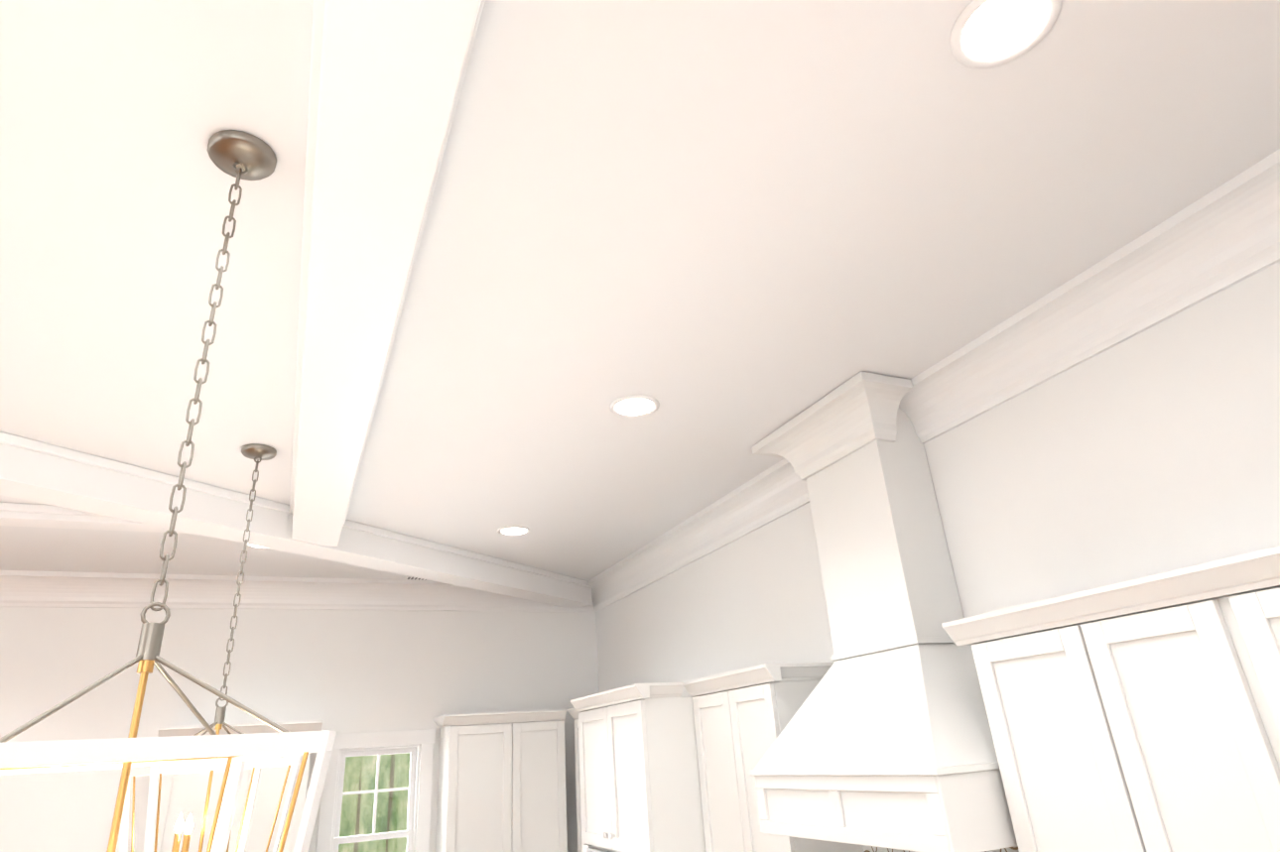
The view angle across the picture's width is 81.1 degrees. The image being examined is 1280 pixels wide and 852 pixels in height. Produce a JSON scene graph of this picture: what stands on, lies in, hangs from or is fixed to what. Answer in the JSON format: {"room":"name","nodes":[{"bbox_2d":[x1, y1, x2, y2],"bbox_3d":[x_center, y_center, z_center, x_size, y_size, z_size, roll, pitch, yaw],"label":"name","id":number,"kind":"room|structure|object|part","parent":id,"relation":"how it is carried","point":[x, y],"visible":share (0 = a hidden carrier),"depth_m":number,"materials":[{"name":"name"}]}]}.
{"room":"kitchen","nodes":[
{"label":"kitchen","id":0,"kind":"room"},
{"bbox_2d":[0,607,599,851],"bbox_3d":[-3.723,2.511,4.015,7.530,3.400,0.120,7,-26,-23],"label":"wall","id":1,"kind":"structure","parent":0,"point":[339,672],"depth_m":4.95,"materials":[{"name":"white paint"}]},
{"bbox_2d":[153,720,322,851],"bbox_3d":[-2.406,2.380,4.402,0.869,1.148,0.394,7,-26,-23],"label":"upper cabinet","id":2,"kind":"object","parent":1,"relation":"attached to","point":[185,795],"visible":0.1,"depth_m":4.34,"materials":[{"name":"white wood"}]},
{"bbox_2d":[0,570,594,612],"bbox_3d":[-3.771,0.988,4.537,7.530,0.190,0.155,7,-26,-23],"label":"crown molding","id":3,"kind":"structure","parent":1,"relation":"attached to","point":[32,588],"depth_m":5.04,"materials":[{"name":"white wood"}]},
{"bbox_2d":[315,729,435,851],"bbox_3d":[-1.730,2.679,4.867,0.745,1.280,0.180,7,-26,-23],"label":"window","id":4,"kind":"structure","parent":1,"relation":"in","point":[413,743],"depth_m":4.98,"materials":[{"name":"white wood"}]},
{"bbox_3d":[-1.740,2.687,4.889,0.435,0.995,0.043,7,-26,-23],"label":"glass","id":5,"kind":"part","parent":4,"relation":"part of","materials":[{"name":"white"}]},
{"bbox_2d":[433,709,567,851],"bbox_3d":[-0.945,2.549,5.032,0.848,1.148,0.394,7,-26,-23],"label":"upper cabinet","id":6,"kind":"object","parent":1,"relation":"attached to","point":[501,785],"visible":1,"depth_m":4.97,"materials":[{"name":"white wood"}]},
{"bbox_2d":[0,0,1279,581],"bbox_3d":[-1.571,-1.164,0.265,7.730,0.080,11.080,7,-26,-23],"label":"ceiling","id":7,"kind":"structure","parent":0,"point":[726,234],"depth_m":1.92,"materials":[{"name":"white paint"}]},
{"bbox_2d":[0,503,192,533],"bbox_3d":[-4.234,0.270,2.957,5.190,0.068,0.188,7,-26,-23],"label":"beam","id":8,"kind":"structure","parent":7,"relation":"attached to","point":[30,515],"depth_m":3.54,"materials":[{"name":"white"}]},
{"bbox_2d":[0,129,336,851],"bbox_3d":[-0.803,0.133,1.298,0.461,1.573,0.461,16,-31,-39],"label":"pendant lantern","id":9,"kind":"object","parent":7,"relation":"hanging from","point":[239,155],"visible":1,"depth_m":1.15,"materials":[{"name":"white metal"}]},
{"bbox_2d":[119,444,302,851],"bbox_3d":[-1.515,0.819,2.766,0.461,1.573,0.461,16,-31,-39],"label":"pendant lantern","id":10,"kind":"object","parent":7,"relation":"hanging from","point":[257,452],"visible":0.9,"depth_m":2.55,"materials":[{"name":"white"}]},
{"bbox_2d":[243,543,267,548],"bbox_3d":[-2.179,0.682,4.316,0.196,0.009,0.196,7,-26,-23],"label":"recessed light","id":11,"kind":"object","parent":7,"relation":"in","point":[252,546],"visible":0.12,"depth_m":4.35,"materials":[{"name":"white"}]},
{"bbox_2d":[0,431,592,608],"bbox_3d":[-2.546,0.078,2.663,0.248,0.168,8.151,-17,-26,27],"label":"diagonal beam","id":12,"kind":"structure","parent":7,"relation":"attached to","point":[42,472],"depth_m":3.50,"materials":[{"name":"white"}]},
{"bbox_2d":[289,0,484,546],"bbox_3d":[0.167,-1.239,0.076,0.268,0.158,9.210,7,-26,-23],"label":"beam","id":13,"kind":"structure","parent":7,"relation":"attached to","point":[386,78],"depth_m":1.57,"materials":[{"name":"white"}]},
{"bbox_2d":[403,575,427,580],"bbox_3d":[-1.493,1.096,5.384,0.380,0.009,0.100,7,-26,-23],"label":"ceiling vent","id":14,"kind":"object","parent":7,"relation":"in","point":[410,577],"visible":0.21,"depth_m":5.33,"materials":[{"name":"white metal"}]},
{"bbox_2d":[497,525,530,535],"bbox_3d":[-0.742,0.619,4.404,0.196,0.009,0.196,7,-26,-23],"label":"recessed light","id":15,"kind":"object","parent":7,"relation":"in","point":[514,531],"visible":0.98,"depth_m":4.39,"materials":[{"name":"white plastic"}]},
{"bbox_2d":[609,394,659,417],"bbox_3d":[-0.021,-0.075,2.919,0.196,0.009,0.196,7,-26,-23],"label":"recessed light","id":16,"kind":"object","parent":7,"relation":"in","point":[634,406],"visible":1,"depth_m":2.91,"materials":[{"name":"white plastic"}]},
{"bbox_2d":[949,0,1061,68],"bbox_3d":[0.699,-0.768,1.435,0.196,0.009,0.196,7,-26,-23],"label":"recessed light","id":17,"kind":"object","parent":7,"relation":"in","point":[987,34],"visible":1,"depth_m":1.44,"materials":[{"name":"white plastic"}]},
{"bbox_2d":[595,261,1279,697],"bbox_3d":[1.626,0.769,0.864,0.850,3.400,11.000,7,-26,-23],"label":"wall","id":18,"kind":"structure","parent":0,"point":[1151,450],"depth_m":2.39,"materials":[{"name":"white paint"}]},
{"bbox_2d":[567,707,584,851],"bbox_3d":[-0.117,2.367,4.747,0.394,1.148,0.878,7,-26,-23],"label":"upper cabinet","id":19,"kind":"object","parent":18,"relation":"attached to","point":[574,712],"visible":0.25,"depth_m":5.07,"materials":[{"name":"white wood"}]},
{"bbox_2d":[683,662,863,851],"bbox_3d":[0.584,1.680,3.306,0.394,1.123,0.762,7,-26,-23],"label":"upper cabinet","id":20,"kind":"object","parent":18,"relation":"attached to","point":[743,717],"visible":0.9,"depth_m":3.29,"materials":[{"name":"white wood"}]},
{"bbox_2d":[749,372,1017,851],"bbox_3d":[0.835,0.652,2.790,0.560,1.547,0.984,7,-26,-23],"label":"range hood","id":21,"kind":"object","parent":18,"relation":"attached to","point":[884,739],"visible":0.9,"depth_m":2.68,"materials":[{"name":"painted wood"},{"name":"dark steel"}]},
{"bbox_2d":[588,148,1279,612],"bbox_3d":[0.875,0.147,3.353,0.155,0.190,6.510,7,-26,-23],"label":"crown molding","id":22,"kind":"structure","parent":18,"relation":"attached to","point":[1216,240],"depth_m":2.39,"materials":[{"name":"white wood"}]},
{"bbox_2d":[961,598,1259,851],"bbox_3d":[1.343,0.990,1.789,0.348,1.025,0.792,7,-26,-23],"label":"upper cabinet","id":23,"kind":"object","parent":18,"relation":"attached to","point":[1141,714],"depth_m":1.85,"materials":[{"name":"white wood"}]},
{"bbox_2d":[1175,574,1279,851],"bbox_3d":[1.542,0.799,1.380,0.348,1.025,0.484,7,-26,-23],"label":"upper cabinet","id":24,"kind":"object","parent":18,"relation":"attached to","point":[1233,632],"depth_m":1.59,"materials":[{"name":"white wood"}]},
{"bbox_2d":[862,845,1019,851],"bbox_3d":[1.044,2.066,1.812,0.649,1.852,3.310,7,-26,-23],"label":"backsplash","id":25,"kind":"structure","parent":0,"point":[881,849],"depth_m":2.88,"materials":[{"name":"white"}]},
{"bbox_3d":[-1.347,2.014,-1.111,7.730,0.060,11.080,7,-26,-23],"label":"floor","id":26,"kind":"structure","parent":0,"visible":0},
{"bbox_2d":[570,682,705,851],"bbox_3d":[0.147,2.594,3.655,0.723,2.463,0.962,7,-26,-23],"label":"tall cabinet","id":27,"kind":"object","parent":26,"relation":"on","point":[640,788],"visible":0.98,"depth_m":3.67,"materials":[{"name":"white wood"}]},
{"label":"outside","id":28,"kind":"structure","parent":0,"visible":0},
{"bbox_2d":[338,753,410,851],"bbox_3d":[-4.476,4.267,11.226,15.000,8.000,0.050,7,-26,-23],"label":"window glass","id":29,"kind":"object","parent":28,"point":[384,798],"depth_m":10.92,"materials":[{"name":"glass"}]}
]}

